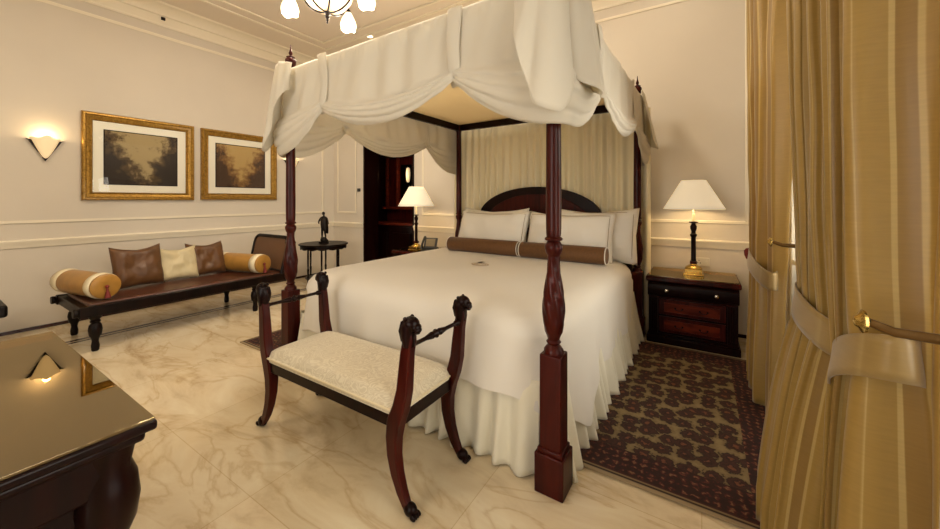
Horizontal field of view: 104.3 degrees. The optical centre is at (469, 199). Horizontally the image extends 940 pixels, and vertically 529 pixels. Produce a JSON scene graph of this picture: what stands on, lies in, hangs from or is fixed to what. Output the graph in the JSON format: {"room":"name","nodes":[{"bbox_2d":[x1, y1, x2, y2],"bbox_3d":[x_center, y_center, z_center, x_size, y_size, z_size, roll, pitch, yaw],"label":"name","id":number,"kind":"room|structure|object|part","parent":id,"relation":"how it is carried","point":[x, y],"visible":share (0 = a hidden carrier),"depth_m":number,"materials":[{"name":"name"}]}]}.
{"room":"historic interior","nodes":[
{"label":"historic interior","id":0,"kind":"room"},
{"bbox_2d":[0,0,333,332],"bbox_3d":[-4.181,-0.585,4.963,0.200,3.970,9.900,0,0,32],"label":"wall","id":1,"kind":"structure","parent":0,"point":[57,63],"depth_m":4.38,"materials":[{"name":"paint"}]},
{"bbox_2d":[26,135,61,160],"bbox_3d":[-4.615,-0.563,3.977,0.124,0.276,0.277,0,0,32],"label":"wall sconce","id":2,"kind":"object","parent":1,"relation":"attached to","point":[46,145],"visible":1,"depth_m":3.96,"materials":[{"name":"beige glass"}]},
{"bbox_2d":[81,110,193,199],"bbox_3d":[-4.202,-0.519,4.697,0.050,1.042,1.111,0,0,32],"label":"framed print","id":3,"kind":"object","parent":1,"relation":"attached to","point":[123,157],"visible":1,"depth_m":4.63,"materials":[{"name":"gold paper"}]},
{"bbox_2d":[0,273,316,335],"bbox_3d":[-4.702,1.383,3.943,0.014,0.034,7.620,0,0,32],"label":"baseboard","id":4,"kind":"structure","parent":1,"relation":"attached to","point":[65,321],"depth_m":4.38,"materials":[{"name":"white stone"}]},
{"bbox_2d":[0,0,323,223],"bbox_3d":[-4.394,-0.975,4.429,0.014,2.450,5.982,0,0,32],"label":"trim","id":5,"kind":"structure","parent":1,"relation":"attached to","point":[43,1],"depth_m":4.78,"materials":[{"name":"beige paint"}]},
{"bbox_2d":[0,222,333,249],"bbox_3d":[-4.693,0.465,3.937,0.036,0.086,7.620,0,0,32],"label":"trim","id":6,"kind":"structure","parent":1,"relation":"attached to","point":[12,244],"depth_m":4.63,"materials":[{"name":"beige paint"}]},
{"bbox_2d":[65,288,305,342],"bbox_3d":[-4.020,1.399,3.510,0.050,0.002,7.620,0,0,32],"label":"trim","id":7,"kind":"structure","parent":1,"relation":"attached to","point":[305,288],"depth_m":4.24,"materials":[{"name":"brown stone"}]},
{"bbox_2d":[68,289,306,344],"bbox_3d":[-3.954,1.399,3.469,0.035,0.002,7.620,0,0,32],"label":"trim","id":8,"kind":"structure","parent":1,"relation":"attached to","point":[306,289],"depth_m":4.17,"materials":[{"name":"brown stone"}]},
{"bbox_2d":[80,0,316,65],"bbox_3d":[-4.628,-2.442,3.896,0.190,0.255,7.620,0,0,32],"label":"trim","id":9,"kind":"structure","parent":1,"relation":"attached to","point":[177,19],"depth_m":5.19,"materials":[{"name":"beige paint"}]},
{"bbox_2d":[200,128,276,199],"bbox_3d":[-3.562,-0.519,5.705,0.050,1.033,1.103,0,0,32],"label":"framed print","id":10,"kind":"object","parent":1,"relation":"attached to","point":[233,166],"visible":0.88,"depth_m":5.63,"materials":[{"name":"gold paper"}]},
{"bbox_2d":[159,0,481,58],"bbox_3d":[-1.152,-2.645,2.981,7.440,0.150,10.200,0,0,32],"label":"ceiling","id":11,"kind":"structure","parent":0,"point":[311,23],"depth_m":5.17,"materials":[{"name":"beige paint"}]},
{"bbox_2d":[281,0,375,32],"bbox_3d":[-1.331,-2.107,3.409,0.708,0.925,0.713,0,0,-35],"label":"chandelier","id":12,"kind":"object","parent":11,"relation":"hanging from","point":[289,8],"visible":1,"depth_m":3.41,"materials":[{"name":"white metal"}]},
{"bbox_3d":[-1.715,-1.849,3.476,0.159,0.184,0.159,0,0,2],"label":"lamp shade","id":13,"kind":"part","parent":12,"relation":"part of","materials":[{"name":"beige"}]},
{"bbox_3d":[-1.331,-1.869,3.409,0.469,0.233,0.486,0,0,2],"label":"lamp shade","id":14,"kind":"part","parent":12,"relation":"part of","materials":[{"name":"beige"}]},
{"bbox_3d":[-1.263,-1.849,3.793,0.159,0.184,0.159,0,0,2],"label":"lamp shade","id":15,"kind":"part","parent":12,"relation":"part of","materials":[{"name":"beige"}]},
{"bbox_3d":[-0.947,-1.849,3.341,0.159,0.184,0.159,0,0,2],"label":"lamp shade","id":16,"kind":"part","parent":12,"relation":"part of","materials":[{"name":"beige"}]},
{"bbox_2d":[218,0,442,43],"bbox_3d":[-1.905,-2.560,2.168,4.932,0.020,5.900,0,0,32],"label":"trim","id":17,"kind":"structure","parent":11,"relation":"attached to","point":[222,1],"depth_m":5.19,"materials":[{"name":"beige paint"}]},
{"bbox_2d":[199,0,471,50],"bbox_3d":[-1.905,-2.560,2.168,5.332,0.020,6.300,0,0,32],"label":"trim","id":18,"kind":"structure","parent":11,"relation":"attached to","point":[204,1],"depth_m":5.28,"materials":[{"name":"beige paint"}]},
{"bbox_2d":[0,277,746,528],"bbox_3d":[-1.152,1.460,2.981,7.440,0.120,10.200,0,0,32],"label":"floor","id":19,"kind":"structure","parent":0,"point":[318,462],"depth_m":1.95,"materials":[{"name":"beige stone"}]},
{"bbox_2d":[0,300,7,317],"bbox_3d":[-4.732,1.175,3.033,0.660,0.450,1.050,0,0,32],"label":"bench","id":20,"kind":"object","parent":19,"relation":"on","point":[3,307],"visible":1,"depth_m":3.28,"materials":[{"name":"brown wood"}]},
{"bbox_2d":[0,331,156,528],"bbox_3d":[-1.636,1.010,1.074,1.286,0.780,0.750,0,0,32],"label":"table","id":21,"kind":"object","parent":19,"relation":"on","point":[69,435],"visible":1,"depth_m":0.99,"materials":[{"name":"brown wood"}]},
{"bbox_3d":[-1.636,0.669,1.074,1.246,0.031,0.710,0,0,32],"label":"moulding","id":22,"kind":"part","parent":21,"relation":"part of","materials":[{"name":"brown wood"}]},
{"bbox_2d":[50,233,295,351],"bbox_3d":[-3.278,0.943,4.290,1.047,0.914,2.042,0,0,32],"label":"daybed","id":23,"kind":"object","parent":19,"relation":"on","point":[79,307],"visible":0.81,"depth_m":3.99,"materials":[{"name":"brown wood"}]},
{"bbox_3d":[-3.687,1.018,4.548,0.060,0.095,1.970,0,0,32],"label":"rail","id":24,"kind":"part","parent":23,"relation":"part of","materials":[{"name":"brown wood"}]},
{"bbox_3d":[-3.838,1.018,3.526,0.840,0.085,0.060,0,0,32],"label":"rail","id":25,"kind":"part","parent":23,"relation":"part of","materials":[{"name":"brown wood"}]},
{"bbox_3d":[-4.108,1.220,3.791,0.100,0.360,0.100,0,0,32],"label":"leg","id":26,"kind":"part","parent":23,"relation":"part of","materials":[{"name":"brown wood"}]},
{"bbox_2d":[50,268,120,298],"bbox_3d":[-3.844,0.830,3.647,0.845,0.248,0.248,0,0,21],"label":"bolster","id":27,"kind":"object","parent":23,"relation":"on","point":[96,285],"visible":1,"depth_m":3.53,"materials":[{"name":"orange fabric"}]},
{"bbox_3d":[-3.483,1.220,3.395,0.100,0.360,0.100,0,0,32],"label":"leg","id":28,"kind":"part","parent":23,"relation":"part of","materials":[{"name":"brown wood"}]},
{"bbox_2d":[108,243,164,289],"bbox_3d":[-3.672,0.727,4.035,0.229,0.452,0.450,0,0,27],"label":"cushion","id":29,"kind":"object","parent":23,"relation":"on","point":[141,266],"visible":0.95,"depth_m":3.98,"materials":[{"name":"brown leather"}]},
{"bbox_3d":[-3.327,0.983,4.332,0.780,0.055,1.850,0,0,32],"label":"seat","id":30,"kind":"part","parent":23,"relation":"part of","materials":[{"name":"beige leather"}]},
{"bbox_2d":[160,245,198,280],"bbox_3d":[-3.509,0.753,4.383,0.225,0.397,0.402,0,0,35],"label":"cushion","id":31,"kind":"object","parent":23,"relation":"on","point":[182,263],"visible":0.9,"depth_m":4.34,"materials":[{"name":"beige fabric"}]},
{"bbox_3d":[-2.978,1.018,4.098,0.060,0.095,1.970,0,0,32],"label":"rail","id":32,"kind":"part","parent":23,"relation":"part of","materials":[{"name":"brown wood"}]},
{"bbox_2d":[185,240,226,277],"bbox_3d":[-3.376,0.745,4.677,0.231,0.415,0.425,0,0,31],"label":"cushion","id":33,"kind":"object","parent":23,"relation":"on","point":[210,258],"visible":0.89,"depth_m":4.66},
{"bbox_3d":[-3.336,1.220,5.007,0.100,0.360,0.100,0,0,32],"label":"leg","id":34,"kind":"part","parent":23,"relation":"part of","materials":[{"name":"brown wood"}]},
{"bbox_2d":[223,252,270,272],"bbox_3d":[-3.036,0.830,4.864,0.845,0.248,0.248,0,0,18],"label":"bolster","id":35,"kind":"object","parent":23,"relation":"on","point":[255,263],"visible":0.75,"depth_m":4.74,"materials":[{"name":"orange fabric"}]},
{"bbox_3d":[-2.712,1.220,4.611,0.100,0.360,0.100,0,0,32],"label":"leg","id":36,"kind":"part","parent":23,"relation":"part of","materials":[{"name":"brown wood"}]},
{"bbox_3d":[-2.826,0.755,5.121,0.820,0.490,0.120,0,0,32],"label":"cane panel","id":37,"kind":"part","parent":23,"relation":"part of","materials":[{"name":"brown wicker"}]},
{"bbox_2d":[240,329,280,350],"bbox_3d":[-1.219,1.392,3.977,1.320,0.012,1.790,0,0,32],"label":"rug","id":38,"kind":"object","parent":19,"relation":"on","point":[253,342],"visible":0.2,"depth_m":3.58,"materials":[{"name":"brown carpet"}]},
{"bbox_2d":[298,241,347,282],"bbox_3d":[-2.378,1.050,5.939,0.756,0.700,0.756,0,0,32],"label":"side table","id":39,"kind":"object","parent":19,"relation":"on","point":[311,246],"visible":0.81,"depth_m":5.75,"materials":[{"name":"brown wood"}]},
{"bbox_3d":[-2.555,1.070,5.763,0.036,0.660,0.034,0,0,32],"label":"leg","id":40,"kind":"part","parent":39,"relation":"part of","materials":[{"name":"brown wood"}]},
{"bbox_3d":[-2.619,1.070,6.004,0.036,0.660,0.034,0,0,32],"label":"leg","id":41,"kind":"part","parent":39,"relation":"part of","materials":[{"name":"brown wood"}]},
{"bbox_3d":[-2.314,1.070,5.697,0.036,0.660,0.034,0,0,32],"label":"leg","id":42,"kind":"part","parent":39,"relation":"part of","materials":[{"name":"brown wood"}]},
{"bbox_2d":[318,212,328,242],"bbox_3d":[-2.368,0.445,5.930,0.197,0.510,0.126,0,0,2],"label":"figurine","id":43,"kind":"object","parent":39,"relation":"on","point":[323,221],"visible":1,"depth_m":5.91,"materials":[{"name":"brown metal"}]},
{"bbox_3d":[-2.442,1.070,6.181,0.036,0.660,0.034,0,0,32],"label":"leg","id":44,"kind":"part","parent":39,"relation":"part of","materials":[{"name":"brown wood"}]},
{"bbox_3d":[-2.137,1.070,5.873,0.036,0.660,0.034,0,0,32],"label":"leg","id":45,"kind":"part","parent":39,"relation":"part of","materials":[{"name":"brown wood"}]},
{"bbox_2d":[256,271,471,521],"bbox_3d":[-0.664,0.957,2.118,1.328,0.886,0.491,0,0,32],"label":"bench","id":46,"kind":"object","parent":19,"relation":"on","point":[389,386],"visible":1,"depth_m":1.95,"materials":[{"name":"beige fabric"}]},
{"bbox_3d":[-1.240,0.979,2.238,0.150,0.818,0.061,0,0,32],"label":"leg","id":47,"kind":"part","parent":46,"relation":"part of","materials":[{"name":"brown wood"}]},
{"bbox_3d":[-1.167,0.655,2.429,0.044,0.043,0.400,0,0,32],"label":"arm rail","id":48,"kind":"part","parent":46,"relation":"part of","materials":[{"name":"brown wood"}]},
{"bbox_3d":[-1.017,0.979,2.588,0.150,0.818,0.061,0,0,32],"label":"leg","id":49,"kind":"part","parent":46,"relation":"part of","materials":[{"name":"brown wood"}]},
{"bbox_3d":[-0.775,1.002,1.942,1.040,0.065,0.034,0,0,32],"label":"seat rail","id":50,"kind":"part","parent":46,"relation":"part of","materials":[{"name":"brown wood"}]},
{"bbox_2d":[268,331,448,413],"bbox_3d":[-0.664,0.934,2.118,1.090,0.082,0.455,0,0,32],"label":"seat cushion","id":51,"kind":"object","parent":46,"relation":"on","point":[364,373],"depth_m":1.97,"materials":[{"name":"beige fabric"}]},
{"bbox_3d":[-0.310,0.979,1.647,0.150,0.818,0.061,0,0,32],"label":"leg","id":52,"kind":"part","parent":46,"relation":"part of","materials":[{"name":"brown wood"}]},
{"bbox_3d":[-0.220,1.002,1.836,0.034,0.065,0.415,0,0,32],"label":"seat rail","id":53,"kind":"part","parent":46,"relation":"part of","materials":[{"name":"brown wood"}]},
{"bbox_3d":[-0.168,0.655,1.794,0.044,0.043,0.400,0,0,32],"label":"arm rail","id":54,"kind":"part","parent":46,"relation":"part of","materials":[{"name":"brown wood"}]},
{"bbox_3d":[-0.087,0.979,1.998,0.150,0.818,0.061,0,0,32],"label":"leg","id":55,"kind":"part","parent":46,"relation":"part of","materials":[{"name":"brown wood"}]},
{"bbox_2d":[378,155,411,258],"bbox_3d":[-1.449,0.175,7.552,1.240,2.450,0.620,0,0,32],"label":"bar cabinet","id":56,"kind":"object","parent":19,"relation":"on","point":[396,232],"visible":0.39,"depth_m":7.77,"materials":[{"name":"brown wood"}]},
{"bbox_3d":[-1.850,0.925,7.481,0.440,0.550,0.020,0,0,32],"label":"door","id":57,"kind":"part","parent":56,"relation":"part of","materials":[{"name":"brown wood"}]},
{"bbox_2d":[378,221,411,225],"bbox_3d":[-1.452,0.480,7.548,1.240,0.040,0.610,0,0,32],"label":"countertop","id":58,"kind":"structure","parent":56,"relation":"on","point":[403,223],"depth_m":7.40,"materials":[{"name":"red wood"}]},
{"bbox_3d":[-1.369,-0.970,7.679,1.240,0.100,0.200,0,0,32],"label":"cornice","id":59,"kind":"part","parent":56,"relation":"part of","materials":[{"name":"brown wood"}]},
{"bbox_2d":[382,206,411,209],"bbox_3d":[-1.353,0.170,7.704,1.240,0.060,0.140,0,0,32],"label":"shelf","id":60,"kind":"object","parent":56,"relation":"attached to","point":[384,207],"depth_m":7.82,"materials":[{"name":"red wood"}]},
{"bbox_3d":[-1.299,-0.295,7.788,1.240,1.510,0.060,0,0,32],"label":"panel","id":61,"kind":"part","parent":56,"relation":"part of","materials":[{"name":"brown wood"}]},
{"bbox_3d":[-1.343,0.925,7.159,0.440,0.550,0.020,0,0,32],"label":"door","id":62,"kind":"part","parent":56,"relation":"part of","materials":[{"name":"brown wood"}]},
{"bbox_3d":[-1.252,-0.335,7.714,0.560,0.830,0.015,0,0,32],"label":"mirror panel","id":63,"kind":"part","parent":56,"relation":"part of","materials":[{"name":"beige"}]},
{"bbox_2d":[406,168,410,181],"bbox_3d":[-1.280,-0.520,7.604,0.090,0.320,0.120,0,0,32],"label":"wall sconce","id":64,"kind":"object","parent":56,"relation":"attached to","point":[408,175],"visible":1,"depth_m":7.56,"materials":[{"name":"beige glass"}]},
{"bbox_2d":[392,246,423,256],"bbox_3d":[-0.711,1.071,5.506,0.770,0.657,0.594,0,0,32],"label":"nightstand","id":65,"kind":"object","parent":19,"relation":"on","point":[401,251],"visible":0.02,"depth_m":5.42,"materials":[{"name":"brown wood"}]},
{"bbox_2d":[398,186,433,250],"bbox_3d":[-0.796,0.268,5.408,0.534,0.950,0.534,0,0,32],"label":"table lamp","id":66,"kind":"object","parent":65,"relation":"on","point":[416,196],"visible":0.99,"depth_m":5.28,"materials":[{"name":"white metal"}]},
{"bbox_3d":[-0.796,-0.052,5.408,0.534,0.286,0.534,0,0,32],"label":"lamp shade","id":67,"kind":"part","parent":66,"relation":"part of","materials":[{"name":"beige fabric"}]},
{"bbox_2d":[420,236,438,251],"bbox_3d":[-0.582,0.633,5.247,0.236,0.221,0.181,0,0,18],"label":"telephone","id":68,"kind":"object","parent":65,"relation":"on","point":[429,243],"visible":0.82,"depth_m":5.23,"materials":[{"name":"black plastic"}]},
{"bbox_2d":[262,0,658,502],"bbox_3d":[0.061,0.055,3.423,2.824,2.690,2.823,0,0,33],"label":"canopy bed","id":69,"kind":"object","parent":19,"relation":"on","point":[584,142],"visible":0.73,"depth_m":2.38,"materials":[{"name":"white fabric"}]},
{"bbox_3d":[-1.487,-0.152,3.029,0.111,1.795,0.111,0,0,33],"label":"bed post","id":70,"kind":"part","parent":69,"relation":"part of","materials":[{"name":"brown wood"}]},
{"bbox_3d":[-0.821,-0.995,4.039,0.044,0.090,2.360,0,0,33],"label":"tester rail","id":71,"kind":"part","parent":69,"relation":"part of","materials":[{"name":"brown wood"}]},
{"bbox_3d":[-0.154,-0.152,5.049,0.111,1.795,0.111,0,0,33],"label":"bed post","id":72,"kind":"part","parent":69,"relation":"part of","materials":[{"name":"brown wood"}]},
{"bbox_2d":[302,247,632,425],"bbox_3d":[0.115,0.921,3.370,2.386,0.716,2.398,0,0,33],"label":"duvet","id":73,"kind":"object","parent":69,"relation":"on","point":[505,335],"visible":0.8,"depth_m":2.40,"materials":[{"name":"beige fabric"}]},
{"bbox_2d":[446,236,520,256],"bbox_3d":[0.135,0.496,3.941,0.885,0.160,0.160,0,0,33],"label":"bolster pillow","id":74,"kind":"object","parent":73,"relation":"on","point":[477,245],"visible":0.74,"depth_m":3.86,"materials":[{"name":"brown fabric"}]},
{"bbox_2d":[458,210,529,241],"bbox_3d":[0.250,0.364,4.219,0.930,0.489,0.308,0,0,29],"label":"pillow","id":75,"kind":"object","parent":73,"relation":"on","point":[513,226],"visible":0.72,"depth_m":4.11,"materials":[{"name":"white fabric"}]},
{"bbox_2d":[465,207,528,213],"bbox_3d":[0.282,0.345,4.439,0.900,0.505,0.269,0,0,33],"label":"pillow","id":76,"kind":"object","parent":73,"relation":"on","point":[466,208],"visible":0.14,"depth_m":4.36,"materials":[{"name":"white fabric"}]},
{"bbox_2d":[518,241,608,264],"bbox_3d":[0.860,0.496,3.446,0.840,0.160,0.160,0,0,33],"label":"bolster pillow","id":77,"kind":"object","parent":73,"relation":"on","point":[570,253],"visible":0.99,"depth_m":3.32,"materials":[{"name":"brown fabric"}]},
{"bbox_2d":[527,211,615,262],"bbox_3d":[0.995,0.364,3.714,0.900,0.489,0.295,0,0,33],"label":"pillow","id":78,"kind":"object","parent":73,"relation":"on","point":[594,230],"visible":0.63,"depth_m":3.56,"materials":[{"name":"white fabric"}]},
{"bbox_2d":[562,208,639,264],"bbox_3d":[1.252,0.350,3.774,0.902,0.545,0.283,0,0,34],"label":"pillow","id":79,"kind":"object","parent":73,"relation":"on","point":[624,248],"visible":0.33,"depth_m":3.54,"materials":[{"name":"white fabric"}]},
{"bbox_3d":[0.793,-0.995,4.423,2.210,0.090,0.044,0,0,33],"label":"tester rail","id":80,"kind":"part","parent":69,"relation":"part of","materials":[{"name":"brown wood"}]},
{"bbox_3d":[0.779,0.415,4.402,1.960,0.970,0.012,0,0,33],"label":"headboard panel","id":81,"kind":"part","parent":69,"relation":"part of","materials":[{"name":"brown wood"}]},
{"bbox_3d":[0.795,0.445,4.425,2.160,1.210,0.045,0,0,33],"label":"headboard","id":82,"kind":"part","parent":69,"relation":"part of","materials":[{"name":"brown wood"}]},
{"bbox_2d":[454,107,650,332],"bbox_3d":[0.829,0.210,4.478,2.503,2.340,0.084,0,0,33],"label":"curtain","id":83,"kind":"object","parent":69,"relation":"hanging from","point":[597,162],"depth_m":4.24,"materials":[{"name":"beige fabric"}]},
{"bbox_3d":[0.407,-0.152,1.778,0.111,1.795,0.111,0,0,33],"label":"bed post","id":84,"kind":"part","parent":69,"relation":"part of","materials":[{"name":"brown wood"}]},
{"bbox_3d":[1.741,-0.152,3.798,0.111,1.795,0.111,0,0,33],"label":"bed post","id":85,"kind":"part","parent":69,"relation":"part of","materials":[{"name":"brown wood"}]},
{"bbox_2d":[539,341,764,528],"bbox_3d":[1.350,1.392,2.631,1.420,0.012,2.030,0,0,32],"label":"rug","id":86,"kind":"object","parent":19,"relation":"on","point":[684,426],"visible":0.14,"depth_m":2.16,"materials":[{"name":"carpet"}]},
{"bbox_2d":[646,266,741,357],"bbox_3d":[2.215,1.071,3.649,0.770,0.657,0.594,0,0,32],"label":"nightstand","id":87,"kind":"object","parent":19,"relation":"on","point":[700,313],"visible":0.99,"depth_m":3.43,"materials":[{"name":"brown wood"}]},
{"bbox_3d":[2.079,1.210,3.435,0.450,0.090,0.010,0,0,32],"label":"veneer panel","id":88,"kind":"part","parent":87,"relation":"part of","materials":[{"name":"brown wood"}]},
{"bbox_3d":[2.079,1.040,3.435,0.450,0.090,0.010,0,0,32],"label":"veneer panel","id":89,"kind":"part","parent":87,"relation":"part of","materials":[{"name":"brown wood"}]},
{"bbox_3d":[2.087,1.210,3.447,0.540,0.150,0.023,0,0,32],"label":"drawer","id":90,"kind":"part","parent":87,"relation":"part of","materials":[{"name":"brown wood"}]},
{"bbox_3d":[2.087,1.040,3.447,0.540,0.150,0.023,0,0,32],"label":"drawer","id":91,"kind":"part","parent":87,"relation":"part of","materials":[{"name":"brown wood"}]},
{"bbox_3d":[2.086,0.875,3.446,0.736,0.140,0.056,0,0,32],"label":"drawer","id":92,"kind":"part","parent":87,"relation":"part of","materials":[{"name":"brown wood"}]},
{"bbox_2d":[663,179,725,276],"bbox_3d":[2.234,0.268,3.651,0.534,0.950,0.534,0,0,32],"label":"table lamp","id":93,"kind":"object","parent":87,"relation":"on","point":[693,194],"visible":1,"depth_m":3.54,"materials":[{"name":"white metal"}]},
{"bbox_3d":[2.234,-0.052,3.651,0.534,0.286,0.534,0,0,32],"label":"lamp shade","id":94,"kind":"part","parent":93,"relation":"part of","materials":[{"name":"beige fabric"}]},
{"bbox_2d":[378,154,386,220],"bbox_3d":[-2.030,-0.050,7.998,0.100,2.900,1.470,0,0,32],"label":"wall","id":95,"kind":"structure","parent":0,"point":[382,213],"depth_m":8.04,"materials":[{"name":"brown wood"}]},
{"bbox_2d":[334,0,748,334],"bbox_3d":[0.346,-0.585,5.436,6.940,3.970,0.310,0,0,32],"label":"wall","id":96,"kind":"structure","parent":0,"point":[687,58],"depth_m":4.01,"materials":[{"name":"paint"}]},
{"bbox_2d":[337,141,356,212],"bbox_3d":[-2.349,-0.975,6.955,0.552,2.450,0.014,0,0,32],"label":"trim","id":97,"kind":"structure","parent":96,"relation":"attached to","point":[338,211],"depth_m":7.08,"materials":[{"name":"beige paint"}]},
{"bbox_2d":[334,222,362,227],"bbox_3d":[-2.320,0.465,6.923,0.843,0.086,0.036,0,0,32],"label":"trim","id":98,"kind":"structure","parent":96,"relation":"attached to","point":[344,224],"depth_m":6.90,"materials":[{"name":"beige paint"}]},
{"bbox_2d":[363,146,413,261],"bbox_3d":[-1.354,0.088,6.519,1.220,2.624,0.342,0,0,32],"label":"door","id":99,"kind":"structure","parent":96,"relation":"in","point":[370,158],"depth_m":6.79,"materials":[{"name":"brown wood"}]},
{"bbox_2d":[413,225,748,249],"bbox_3d":[0.999,0.465,4.817,4.575,0.086,0.036,0,0,32],"label":"trim","id":100,"kind":"structure","parent":96,"relation":"attached to","point":[717,244],"depth_m":3.96,"materials":[{"name":"beige paint"}]},
{"bbox_2d":[422,0,748,224],"bbox_3d":[1.015,-0.975,4.819,4.262,2.450,0.014,0,0,32],"label":"trim","id":101,"kind":"structure","parent":96,"relation":"attached to","point":[746,222],"depth_m":3.79,"materials":[{"name":"beige paint"}]},
{"bbox_2d":[591,0,637,11],"bbox_3d":[0.086,-2.442,5.305,6.640,0.255,0.190,0,0,32],"label":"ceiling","id":102,"kind":"structure","parent":96,"relation":"attached to","point":[597,5],"depth_m":4.42,"materials":[{"name":"beige paint"}]},
{"bbox_2d":[696,257,709,266],"bbox_3d":[2.476,0.660,3.892,0.130,0.090,0.015,0,0,32],"label":"wall socket","id":103,"kind":"object","parent":96,"relation":"attached to","point":[700,261],"visible":0.8,"depth_m":3.88,"materials":[{"name":"beige plastic"}]},
{"bbox_2d":[738,334,746,338],"bbox_3d":[1.003,1.383,4.827,4.580,0.034,0.014,0,0,32],"label":"baseboard","id":104,"kind":"structure","parent":96,"relation":"attached to","point":[739,335],"depth_m":3.70,"materials":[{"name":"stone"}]},
{"bbox_2d":[786,258,788,326],"bbox_3d":[1.025,-0.585,0.309,0.300,3.970,7.620,0,0,32],"label":"wall","id":105,"kind":"structure","parent":0,"point":[787,292],"depth_m":3.02,"materials":[{"name":"paint"}]},
{"bbox_2d":[744,0,791,412],"bbox_3d":[2.140,-0.281,2.646,0.212,3.338,1.246,0,0,32],"label":"window curtain","id":106,"kind":"object","parent":105,"relation":"hanging from","point":[768,108],"visible":0.99,"depth_m":2.37,"materials":[{"name":"gold fabric"}]},
{"bbox_2d":[789,181,795,317],"bbox_3d":[2.121,-0.210,2.148,0.060,2.988,2.008,0,0,32],"label":"window","id":107,"kind":"structure","parent":105,"relation":"in","point":[792,264],"depth_m":2.95,"materials":[{"name":"white glass"}]},
{"bbox_2d":[767,237,794,247],"bbox_3d":[1.838,0.250,2.031,0.293,0.075,0.056,0,0,32],"label":"hook","id":108,"kind":"object","parent":107,"relation":"attached to","point":[770,241],"visible":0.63,"depth_m":2.07,"materials":[{"name":"gold metal"}]},
{"bbox_3d":[1.848,0.251,2.025,0.269,0.040,0.024,0,0,32],"label":"hook arm","id":109,"kind":"part","parent":108,"relation":"part of","materials":[{"name":"gold metal"}]},
{"bbox_2d":[756,0,830,528],"bbox_3d":[1.351,-0.281,1.456,0.325,3.339,0.592,0,0,32],"label":"window curtain","id":110,"kind":"object","parent":105,"relation":"hanging from","point":[790,462],"visible":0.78,"depth_m":1.33,"materials":[{"name":"gold fabric"}]},
{"bbox_2d":[819,0,939,528],"bbox_3d":[1.142,-0.281,1.040,0.224,3.338,0.323,0,0,32],"label":"window curtain","id":111,"kind":"object","parent":105,"relation":"hanging from","point":[880,59],"visible":0.99,"depth_m":0.96,"materials":[{"name":"gold fabric"}]},
{"bbox_3d":[0.961,-0.210,0.320,0.060,2.988,1.878,0,0,32],"label":"window","id":112,"kind":"structure","parent":105,"relation":"in","visible":0},
{"bbox_2d":[852,309,939,344],"bbox_3d":[1.052,0.300,0.801,0.303,0.075,0.056,0,0,32],"label":"hook","id":113,"kind":"object","parent":112,"relation":"attached to","point":[861,319],"visible":1,"depth_m":0.84,"materials":[{"name":"gold metal"}]},
{"bbox_3d":[1.062,0.301,0.795,0.278,0.040,0.024,0,0,32],"label":"hook arm","id":114,"kind":"part","parent":113,"relation":"part of","materials":[{"name":"gold metal"}]}
]}

